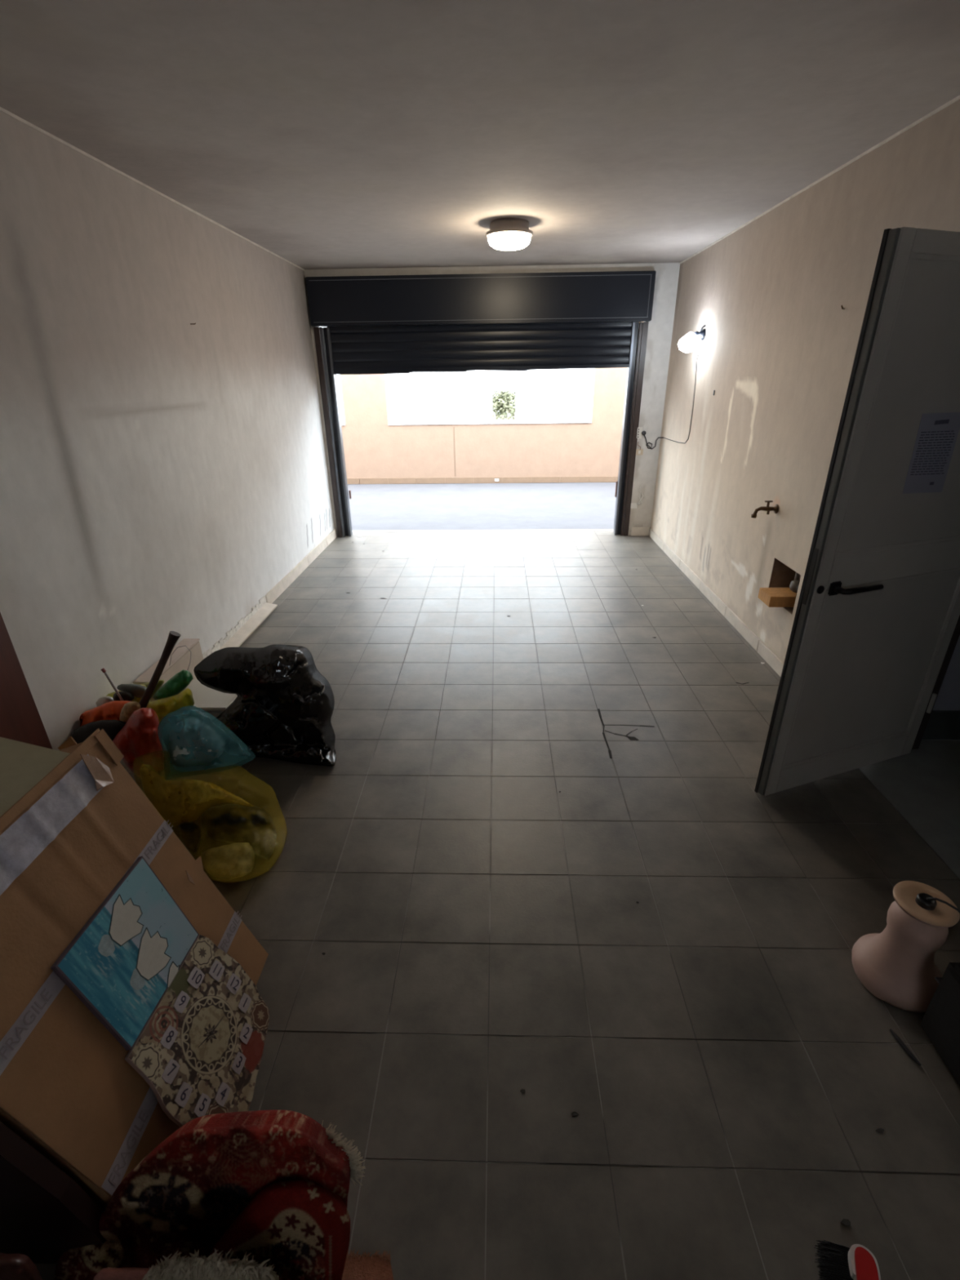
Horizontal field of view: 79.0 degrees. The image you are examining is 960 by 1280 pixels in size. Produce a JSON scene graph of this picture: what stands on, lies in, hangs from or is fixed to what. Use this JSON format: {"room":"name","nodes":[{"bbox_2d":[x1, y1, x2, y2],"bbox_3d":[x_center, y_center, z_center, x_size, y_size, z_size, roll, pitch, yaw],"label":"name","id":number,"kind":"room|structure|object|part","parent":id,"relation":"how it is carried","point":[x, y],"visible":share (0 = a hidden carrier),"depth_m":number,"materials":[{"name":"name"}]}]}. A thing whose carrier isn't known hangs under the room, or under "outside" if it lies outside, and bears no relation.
{"room":"garage","nodes":[
{"label":"garage","id":0,"kind":"room"},
{"bbox_2d":[106,684,150,707],"bbox_3d":[-1.700,0.325,2.841,0.228,0.240,0.122,0,25,2],"label":"bag","id":1,"kind":"object","parent":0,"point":[111,695],"visible":0.03,"depth_m":2.80,"materials":[{"name":"plastic"}]},
{"bbox_2d":[96,696,114,706],"bbox_3d":[-1.767,0.303,2.749,0.100,0.095,0.060,0,25,2],"label":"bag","id":2,"kind":"object","parent":1,"relation":"on","point":[104,700],"visible":0.4,"depth_m":2.72,"materials":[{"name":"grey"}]},
{"bbox_2d":[116,684,146,697],"bbox_3d":[-1.639,0.241,2.752,0.153,0.075,0.055,0,25,2],"label":"cloth","id":3,"kind":"object","parent":1,"relation":"on","point":[138,691],"visible":0.83,"depth_m":2.73,"materials":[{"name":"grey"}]},
{"bbox_2d":[112,691,134,701],"bbox_3d":[-1.666,0.268,2.721,0.108,0.067,0.055,0,25,2],"label":"cloth","id":4,"kind":"object","parent":3,"relation":"on","point":[128,696],"visible":0.79,"depth_m":2.70,"materials":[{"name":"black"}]},
{"bbox_2d":[137,679,164,697],"bbox_3d":[-1.611,0.239,2.833,0.170,0.110,0.078,0,25,2],"label":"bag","id":5,"kind":"object","parent":1,"relation":"on","point":[161,682],"visible":0.32,"depth_m":2.81,"materials":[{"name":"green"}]},
{"bbox_2d":[0,111,334,751],"bbox_3d":[-1.838,-0.772,2.699,0.001,2.706,8.051,0,25,2],"label":"wall","id":6,"kind":"structure","parent":0,"point":[161,473],"depth_m":3.05,"materials":[{"name":"paint"}]},
{"bbox_2d":[0,106,304,271],"bbox_3d":[-1.851,-1.996,2.136,0.007,0.013,8.051,0,25,2],"label":"trim","id":7,"kind":"structure","parent":6,"relation":"attached to","point":[12,115],"depth_m":2.96,"materials":[{"name":"white paint"}]},
{"bbox_2d":[202,528,336,658],"bbox_3d":[-1.712,-0.532,5.279,0.102,0.113,3.511,0,25,2],"label":"baseboard","id":8,"kind":"structure","parent":6,"relation":"attached to","point":[246,626],"depth_m":4.69,"materials":[{"name":"beige tile"}]},
{"bbox_2d":[304,262,653,537],"bbox_3d":[0.121,-2.548,6.391,3.904,2.806,0.238,0,25,2],"label":"wall","id":9,"kind":"structure","parent":0,"point":[606,267],"depth_m":5.77,"materials":[{"name":"paint"}]},
{"bbox_2d":[305,271,656,537],"bbox_3d":[0.011,-2.446,6.377,3.441,2.635,0.274,0,25,2],"label":"roller shutter","id":10,"kind":"object","parent":9,"relation":"attached to","point":[384,324],"visible":1,"depth_m":6.00,"materials":[{"name":"black metal"}]},
{"bbox_3d":[0.023,-2.866,6.172,3.210,0.064,0.045,0,25,2],"label":"rail","id":11,"kind":"part","parent":10,"relation":"part of","materials":[{"name":"black"}]},
{"bbox_3d":[1.582,-1.745,6.742,0.025,0.180,0.035,0,25,2],"label":"latch plate","id":12,"kind":"part","parent":10,"relation":"part of","materials":[{"name":"silver metal"}]},
{"bbox_2d":[0,0,959,269],"bbox_3d":[-0.003,-2.001,2.081,3.704,0.001,8.051,0,25,2],"label":"ceiling","id":13,"kind":"structure","parent":0,"point":[320,134],"depth_m":2.28,"materials":[{"name":"paint"}]},
{"bbox_2d":[485,217,533,250],"bbox_3d":[0.207,-2.850,4.112,0.336,0.157,0.336,0,25,2],"label":"ceiling lamp","id":14,"kind":"object","parent":13,"relation":"attached to","point":[507,233],"visible":1,"depth_m":4.01,"materials":[{"name":"grey glass"}]},
{"bbox_2d":[488,231,530,250],"bbox_3d":[0.207,-2.814,4.128,0.304,0.078,0.304,0,25,2],"label":"diffuser","id":15,"kind":"object","parent":14,"relation":"attached to","point":[504,241],"depth_m":4.03,"materials":[{"name":"beige glass"}]},
{"bbox_2d":[347,482,616,530],"bbox_3d":[0.251,-1.960,8.714,12.000,0.194,3.360,0,25,2],"label":"road","id":16,"kind":"structure","parent":0,"point":[542,505],"depth_m":8.43,"materials":[{"name":"grey asphalt"}]},
{"bbox_2d":[340,367,626,484],"bbox_3d":[0.327,-4.018,9.712,12.094,3.100,0.255,0,25,2],"label":"wall","id":17,"kind":"structure","parent":0,"point":[377,451],"depth_m":9.92,"materials":[{"name":"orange paint"}]},
{"bbox_3d":[0.162,-3.679,9.876,3.413,0.019,0.250,0,25,2],"label":"window sill","id":18,"kind":"part","parent":17,"relation":"part of","materials":[{"name":"white stone"}]},
{"bbox_2d":[34,531,959,1279],"bbox_3d":[0.784,0.577,3.168,5.815,0.201,8.588,0,25,2],"label":"floor","id":19,"kind":"structure","parent":0,"point":[720,1051],"depth_m":2.01,"materials":[{"name":"tile"}]},
{"bbox_2d":[0,1252,42,1279],"bbox_3d":[-0.928,1.246,1.102,0.238,0.340,0.068,0,25,2],"label":"leather cushion","id":20,"kind":"object","parent":19,"relation":"on","point":[12,1266],"visible":1,"depth_m":1.04,"materials":[{"name":"red leather"}]},
{"bbox_2d":[0,612,52,749],"bbox_3d":[-1.744,-0.009,1.820,0.220,2.050,0.382,0,25,2],"label":"wardrobe","id":21,"kind":"object","parent":19,"relation":"on","point":[20,720],"visible":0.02,"depth_m":2.04,"materials":[{"name":"brown wood"}]},
{"bbox_2d":[0,737,69,817],"bbox_3d":[-1.439,0.767,1.538,0.795,0.868,0.837,0,25,2],"label":"storage unit","id":22,"kind":"object","parent":19,"relation":"on","point":[23,765],"visible":0.08,"depth_m":1.47,"materials":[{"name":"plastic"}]},
{"bbox_2d":[0,1121,106,1264],"bbox_3d":[-1.017,1.109,1.175,0.500,0.530,0.035,0,25,2],"label":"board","id":23,"kind":"object","parent":19,"relation":"on","point":[45,1214],"visible":0.71,"depth_m":1.17,"materials":[{"name":"brown wood"}]},
{"bbox_2d":[70,700,132,743],"bbox_3d":[-1.677,0.470,2.678,0.284,0.390,0.179,0,25,2],"label":"bag","id":24,"kind":"object","parent":19,"relation":"on","point":[106,716],"visible":0.38,"depth_m":2.59,"materials":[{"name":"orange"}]},
{"bbox_2d":[101,667,123,700],"bbox_3d":[-1.674,0.204,2.652,0.058,0.170,0.014,0,25,2],"label":"rod","id":25,"kind":"object","parent":24,"relation":"in","point":[103,669],"visible":0.99,"depth_m":2.65,"materials":[{"name":"grey metal"}]},
{"bbox_2d":[119,701,140,722],"bbox_3d":[-1.537,0.320,2.551,0.115,0.113,0.062,0,25,2],"label":"bag","id":26,"kind":"object","parent":24,"relation":"in","point":[128,708],"visible":0.81,"depth_m":2.53,"materials":[{"name":"brown plastic"}]},
{"bbox_2d":[138,631,180,708],"bbox_3d":[-1.439,0.190,2.579,0.289,0.444,0.046,-14,28,-26],"label":"handle","id":27,"kind":"object","parent":24,"relation":"in","point":[173,637],"visible":0.72,"depth_m":2.56,"materials":[{"name":"brown wood"}]},
{"bbox_2d":[146,688,194,725],"bbox_3d":[-1.411,0.323,2.660,0.240,0.226,0.116,0,25,2],"label":"bag","id":28,"kind":"object","parent":24,"relation":"on","point":[184,701],"visible":0.91,"depth_m":2.61,"materials":[{"name":"yellow plastic"}]},
{"bbox_2d":[152,669,193,700],"bbox_3d":[-1.432,0.209,2.703,0.223,0.181,0.092,0,25,2],"label":"bag","id":29,"kind":"object","parent":28,"relation":"on","point":[182,679],"visible":0.94,"depth_m":2.67,"materials":[{"name":"green plastic"}]},
{"bbox_2d":[93,1267,149,1279],"bbox_3d":[-0.537,1.235,1.073,0.437,0.350,0.030,0,25,2],"label":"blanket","id":30,"kind":"object","parent":19,"relation":"on","point":[107,1273],"visible":0.46,"depth_m":1.00,"materials":[{"name":"fabric"}]},
{"bbox_2d":[0,728,268,1209],"bbox_3d":[-0.998,0.777,1.474,0.566,0.881,0.752,0,25,2],"label":"cardboard box","id":31,"kind":"object","parent":19,"relation":"on","point":[68,1090],"visible":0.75,"depth_m":1.31,"materials":[{"name":"brown cardboard"}]},
{"bbox_2d":[50,856,199,1050],"bbox_3d":[-0.867,0.775,1.469,0.123,0.294,0.340,0,25,2],"label":"picture","id":32,"kind":"object","parent":31,"relation":"on","point":[122,962],"visible":1,"depth_m":1.44,"materials":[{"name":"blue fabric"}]},
{"bbox_2d":[124,934,269,1127],"bbox_3d":[-0.710,1.055,1.552,0.223,0.342,0.416,0,25,2],"label":"wall clock","id":33,"kind":"object","parent":31,"relation":"on","point":[199,1051],"visible":0.97,"depth_m":1.53,"materials":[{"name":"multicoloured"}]},
{"bbox_2d":[133,638,203,702],"bbox_3d":[-1.752,0.247,3.346,0.100,0.312,0.550,0,25,2],"label":"carton","id":34,"kind":"object","parent":19,"relation":"on","point":[180,658],"visible":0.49,"depth_m":3.35,"materials":[{"name":"beige cardboard"}]},
{"bbox_3d":[-1.754,0.110,3.283,0.100,0.011,0.550,0,25,2],"label":"carton lid","id":35,"kind":"part","parent":34,"relation":"part of","materials":[{"name":"beige"}]},
{"bbox_2d":[139,764,253,826],"bbox_3d":[-1.056,0.629,2.394,0.742,0.385,0.437,19,31,36],"label":"bag","id":36,"kind":"object","parent":19,"relation":"on","point":[178,802],"visible":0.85,"depth_m":2.30,"materials":[{"name":"yellow plastic"}]},
{"bbox_2d":[112,707,167,777],"bbox_3d":[-1.462,0.450,2.510,0.260,0.388,0.142,7,26,16],"label":"bag","id":37,"kind":"object","parent":36,"relation":"on","point":[140,741],"visible":0.94,"depth_m":2.44,"materials":[{"name":"red plastic"}]},
{"bbox_2d":[200,842,254,879],"bbox_3d":[-0.997,0.842,2.268,0.234,0.102,0.172,0,25,2],"label":"wrapper","id":38,"kind":"object","parent":36,"relation":"in","point":[233,860],"visible":1,"depth_m":2.24,"materials":[{"name":"yellow plastic"}]},
{"bbox_2d":[200,804,276,859],"bbox_3d":[-0.975,0.740,2.413,0.402,0.167,0.204,11,27,23],"label":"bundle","id":39,"kind":"object","parent":36,"relation":"in","point":[231,824],"visible":0.97,"depth_m":2.35,"materials":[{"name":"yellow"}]},
{"bbox_3d":[-1.171,0.443,2.455,0.427,0.394,0.187,0,25,2],"label":"bag","id":40,"kind":"object","parent":36,"relation":"on","visible":0},
{"bbox_2d":[168,718,223,767],"bbox_3d":[-1.191,0.433,2.426,0.253,0.255,0.112,0,25,2],"label":"cloth","id":41,"kind":"object","parent":40,"relation":"in","point":[192,742],"visible":1,"depth_m":2.38,"materials":[{"name":"teal fabric"}]},
{"bbox_2d":[159,679,237,733],"bbox_3d":[-1.529,0.371,3.209,0.440,0.184,0.320,0,25,2],"label":"plastic tub","id":42,"kind":"object","parent":19,"relation":"on","point":[209,703],"visible":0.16,"depth_m":3.08,"materials":[{"name":"grey"}]},
{"bbox_2d":[168,644,191,670],"bbox_3d":[-1.576,0.104,3.066,0.137,0.167,0.004,0,25,2],"label":"wire loop","id":43,"kind":"object","parent":42,"relation":"on","point":[185,645],"visible":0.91,"depth_m":3.05,"materials":[{"name":"grey metal"}]},
{"bbox_2d":[53,1110,365,1279],"bbox_3d":[-0.584,1.102,1.125,0.694,0.574,0.262,0,25,2],"label":"oriental rug","id":44,"kind":"object","parent":19,"relation":"on","point":[257,1194],"visible":1,"depth_m":1.10,"materials":[{"name":"fabric"}]},
{"bbox_2d":[193,644,336,766],"bbox_3d":[-1.060,0.280,2.917,0.690,0.584,0.470,0,25,2],"label":"bag","id":45,"kind":"object","parent":19,"relation":"on","point":[282,708],"visible":0.99,"depth_m":2.79,"materials":[{"name":"black plastic"}]},
{"bbox_2d":[342,1248,393,1279],"bbox_3d":[-0.232,1.368,1.215,0.116,0.014,0.163,-6,25,-11],"label":"mat","id":46,"kind":"object","parent":19,"relation":"on","point":[357,1267],"visible":0.88,"depth_m":1.25,"materials":[{"name":"brown fabric"}]},
{"bbox_2d":[352,528,613,533],"bbox_3d":[0.035,-1.284,7.121,3.260,0.102,0.109,0,25,2],"label":"trim","id":47,"kind":"structure","parent":19,"relation":"on","point":[552,530],"depth_m":7.09,"materials":[{"name":"stone"}]},
{"bbox_2d":[571,1111,578,1116],"bbox_3d":[0.247,1.232,1.514,0.020,0.005,0.010,0,25,2],"label":"litter fleck","id":48,"kind":"object","parent":19,"relation":"on","point":[573,1113],"visible":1,"depth_m":1.51,"materials":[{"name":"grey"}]},
{"bbox_2d":[840,1218,850,1226],"bbox_3d":[0.826,1.315,1.315,0.022,0.004,0.012,0,25,2],"label":"litter fleck","id":49,"kind":"object","parent":19,"relation":"on","point":[846,1222],"visible":1,"depth_m":1.31,"materials":[{"name":"grey"}]},
{"bbox_2d":[813,1240,880,1279],"bbox_3d":[0.764,1.333,1.202,0.113,0.053,0.136,8,26,17],"label":"brush","id":50,"kind":"object","parent":19,"relation":"on","point":[838,1262],"visible":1,"depth_m":1.23,"materials":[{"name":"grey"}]},
{"bbox_2d":[875,1128,884,1133],"bbox_3d":[1.012,1.240,1.473,0.021,0.004,0.011,0,25,2],"label":"litter fleck","id":51,"kind":"object","parent":19,"relation":"on","point":[879,1130],"visible":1,"depth_m":1.47,"materials":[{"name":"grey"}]},
{"bbox_2d":[851,880,959,1012],"bbox_3d":[1.306,0.912,1.760,0.244,0.354,0.264,0,25,2],"label":"lamp base","id":52,"kind":"object","parent":19,"relation":"on","point":[896,965],"visible":0.98,"depth_m":1.73,"materials":[{"name":"white ceramic"}]},
{"bbox_2d":[915,893,937,910],"bbox_3d":[1.304,0.766,1.704,0.048,0.027,0.048,0,25,2],"label":"socket","id":53,"kind":"object","parent":52,"relation":"attached to","point":[923,901],"depth_m":1.70,"materials":[{"name":"black plastic"}]},
{"bbox_3d":[1.304,0.769,1.705,0.160,0.006,0.160,0,25,2],"label":"plate","id":54,"kind":"part","parent":52,"relation":"part of","materials":[{"name":"beige wood"}]},
{"bbox_3d":[1.371,0.815,1.661,0.049,0.099,0.177,-16,29,-30],"label":"cord","id":55,"kind":"part","parent":52,"relation":"part of","materials":[{"name":"black plastic"}]},
{"bbox_2d":[889,1028,921,1066],"bbox_3d":[1.201,1.151,1.648,0.013,0.012,0.100,-5,25,-10],"label":"stick","id":56,"kind":"object","parent":19,"relation":"on","point":[896,1037],"visible":1,"depth_m":1.64,"materials":[{"name":"black"}]},
{"bbox_2d":[920,962,959,1085],"bbox_3d":[1.510,1.179,1.252,0.516,0.290,0.870,0,25,2],"label":"case","id":57,"kind":"object","parent":19,"relation":"on","point":[940,1022],"visible":1,"depth_m":1.58,"materials":[{"name":"black"}]},
{"bbox_2d":[627,262,679,535],"bbox_3d":[1.843,-2.452,6.252,0.254,2.706,0.001,0,25,2],"label":"wall","id":58,"kind":"structure","parent":0,"point":[660,332],"depth_m":6.15,"materials":[{"name":"paint"}]},
{"bbox_2d":[631,485,643,508],"bbox_3d":[1.789,-1.627,6.619,0.134,0.265,0.026,5,25,13],"label":"junction box","id":59,"kind":"object","parent":58,"relation":"attached to","point":[633,505],"visible":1,"depth_m":6.65,"materials":[{"name":"white plastic"}]},
{"bbox_2d":[636,426,642,438],"bbox_3d":[1.734,-2.253,6.338,0.060,0.120,0.012,0,25,2],"label":"wall socket","id":60,"kind":"object","parent":58,"relation":"attached to","point":[639,428],"visible":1,"depth_m":6.33,"materials":[{"name":"white plastic"}]},
{"bbox_2d":[635,442,643,455],"bbox_3d":[1.756,-2.105,6.401,0.080,0.143,0.021,0,25,2],"label":"wall switch","id":61,"kind":"object","parent":58,"relation":"attached to","point":[638,451],"visible":1,"depth_m":6.42,"materials":[{"name":"beige plastic"}]},
{"bbox_3d":[1.756,-2.072,6.423,0.080,0.064,0.008,0,25,2],"label":"plate","id":62,"kind":"part","parent":61,"relation":"part of","materials":[{"name":"beige plastic"}]},
{"bbox_2d":[768,557,800,613],"bbox_3d":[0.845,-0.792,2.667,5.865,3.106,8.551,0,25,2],"label":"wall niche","id":63,"kind":"structure","parent":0,"point":[781,576],"depth_m":3.80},
{"bbox_2d":[757,587,796,607],"bbox_3d":[1.908,-0.271,3.690,0.215,0.070,0.170,0,25,2],"label":"wood block","id":64,"kind":"object","parent":63,"relation":"in","point":[771,597],"visible":0.69,"depth_m":3.63,"materials":[{"name":"brown wood"}]},
{"bbox_2d":[789,572,799,592],"bbox_3d":[1.974,-0.325,3.614,0.090,0.240,0.184,0,25,2],"label":"pipe","id":65,"kind":"object","parent":63,"relation":"in","point":[793,586],"visible":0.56,"depth_m":3.61,"materials":[{"name":"grey"}]},
{"bbox_2d":[650,99,959,662],"bbox_3d":[1.864,-0.771,2.592,0.001,2.706,8.051,0,25,2],"label":"wall","id":66,"kind":"structure","parent":0,"point":[778,349],"depth_m":3.77,"materials":[{"name":"paint"}]},
{"bbox_2d":[678,324,706,352],"bbox_3d":[1.829,-2.607,5.046,0.212,0.215,0.144,0,25,2],"label":"wall lamp","id":67,"kind":"object","parent":66,"relation":"attached to","point":[686,344],"visible":1,"depth_m":5.01,"materials":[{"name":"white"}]},
{"bbox_2d":[644,340,702,448],"bbox_3d":[1.937,-2.360,5.737,0.173,1.037,1.047,-4,25,-7],"label":"cable","id":68,"kind":"object","parent":67,"relation":"attached to","point":[646,445],"visible":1,"depth_m":5.42,"materials":[{"name":"black plastic"}]},
{"bbox_3d":[1.795,-2.583,5.059,0.144,0.161,0.144,0,25,2],"label":"bulb","id":69,"kind":"part","parent":67,"relation":"part of","materials":[{"name":"white glass"}]},
{"bbox_2d":[631,527,783,681],"bbox_3d":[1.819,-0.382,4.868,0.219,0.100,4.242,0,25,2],"label":"baseboard","id":70,"kind":"structure","parent":66,"relation":"attached to","point":[748,635],"depth_m":4.62,"materials":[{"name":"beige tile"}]},
{"bbox_2d":[751,500,778,518],"bbox_3d":[1.821,-0.837,3.726,0.153,0.107,0.060,0,25,2],"label":"tap","id":71,"kind":"object","parent":66,"relation":"attached to","point":[775,508],"visible":1,"depth_m":3.71,"materials":[{"name":"gold metal"}]},
{"bbox_3d":[1.811,-0.820,3.734,0.133,0.070,0.034,0,25,2],"label":"spout","id":72,"kind":"part","parent":71,"relation":"part of","materials":[{"name":"gold metal"}]},
{"bbox_3d":[1.837,-0.867,3.712,0.050,0.042,0.016,0,25,2],"label":"tap handle","id":73,"kind":"part","parent":71,"relation":"part of","materials":[{"name":"gold metal"}]},
{"bbox_2d":[679,94,959,264],"bbox_3d":[1.846,-1.996,2.030,0.007,0.013,8.051,0,25,2],"label":"trim","id":74,"kind":"structure","parent":66,"relation":"attached to","point":[956,99],"depth_m":2.95,"materials":[{"name":"white paint"}]},
{"bbox_2d":[932,635,959,740],"bbox_3d":[2.918,0.155,0.785,1.611,2.906,4.050,0,25,2],"label":"wall","id":75,"kind":"structure","parent":0,"point":[948,698],"depth_m":2.91,"materials":[{"name":"grey paint"}]},
{"bbox_2d":[754,226,959,795],"bbox_3d":[1.701,-0.329,2.304,0.953,2.123,0.110,-9,26,-18],"label":"door","id":76,"kind":"structure","parent":75,"relation":"in","point":[877,613],"depth_m":2.27,"materials":[{"name":"paint"}]},
{"bbox_3d":[1.246,-0.238,2.200,0.004,0.220,0.021,-9,26,-18],"label":"lock plate","id":77,"kind":"part","parent":76,"relation":"part of","materials":[{"name":"grey metal"}]},
{"bbox_3d":[1.359,-0.197,2.231,0.056,0.056,0.012,-9,26,-18],"label":"handle","id":78,"kind":"part","parent":76,"relation":"part of","materials":[{"name":"black metal"}]},
{"bbox_3d":[1.698,0.565,2.745,0.789,0.130,0.042,-9,26,-18],"label":"rail","id":79,"kind":"part","parent":76,"relation":"part of","materials":[{"name":"metal"}]},
{"bbox_3d":[1.452,-0.198,2.231,0.198,0.025,0.054,-9,26,-18],"label":"lever","id":80,"kind":"part","parent":76,"relation":"part of","materials":[{"name":"black metal"}]},
{"bbox_3d":[1.693,0.123,2.543,0.789,0.843,0.025,-9,26,-18],"label":"panel","id":81,"kind":"part","parent":76,"relation":"part of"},
{"bbox_3d":[1.687,-0.319,2.339,0.789,0.130,0.042,-9,26,-18],"label":"rail","id":82,"kind":"part","parent":76,"relation":"part of","materials":[{"name":"paint"}]},
{"bbox_3d":[1.681,-0.812,2.113,0.789,0.955,0.025,-9,26,-18],"label":"panel","id":83,"kind":"part","parent":76,"relation":"part of","materials":[{"name":"grey metal"}]},
{"bbox_2d":[902,412,959,493],"bbox_3d":[1.670,-0.684,2.150,0.230,0.290,0.002,-9,26,-18],"label":"paper notice","id":84,"kind":"object","parent":76,"relation":"attached to","point":[937,434],"visible":1,"depth_m":2.15,"materials":[{"name":"grey paper"}]},
{"bbox_2d":[910,419,954,484],"bbox_3d":[1.669,-0.687,2.147,0.191,0.234,0.001,-9,26,-18],"label":"print","id":85,"kind":"object","parent":84,"relation":"attached to","point":[934,446],"depth_m":2.14,"materials":[{"name":"grey paper"}]},
{"bbox_3d":[1.675,-1.275,1.900,0.789,0.065,0.042,-9,26,-18],"label":"rail","id":86,"kind":"part","parent":76,"relation":"part of","materials":[{"name":"metal"}]},
{"bbox_2d":[911,615,959,749],"bbox_3d":[2.139,-0.240,2.035,0.100,2.200,1.110,0,25,2],"label":"trim","id":87,"kind":"structure","parent":75,"relation":"attached to","point":[953,641],"depth_m":2.77,"materials":[{"name":"black metal"}]},
{"bbox_2d":[921,710,959,739],"bbox_3d":[2.936,0.437,2.970,1.501,0.170,0.015,0,25,2],"label":"baseboard","id":88,"kind":"structure","parent":75,"relation":"attached to","point":[942,724],"depth_m":2.98,"materials":[{"name":"grey"}]},
{"label":"outside","id":89,"kind":"structure","parent":0,"visible":0},
{"bbox_2d":[492,390,515,420],"bbox_3d":[0.593,-4.867,14.552,1.344,3.203,1.234,0,25,2],"label":"shrub","id":90,"kind":"object","parent":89,"point":[502,402],"visible":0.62,"depth_m":14.05,"materials":[{"name":"green plant"}]},
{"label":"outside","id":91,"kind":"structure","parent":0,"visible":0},
{"bbox_2d":[336,368,593,423],"bbox_3d":[0.370,-5.894,12.837,16.000,6.500,0.340,0,25,2],"label":"neighbouring building","id":92,"kind":"structure","parent":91,"point":[548,394],"depth_m":12.92,"materials":[{"name":"white paint"}]},
{"bbox_3d":[0.537,-5.235,12.970,0.618,0.676,0.040,0,25,2],"label":"opening frame","id":93,"kind":"part","parent":92,"relation":"part of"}
]}

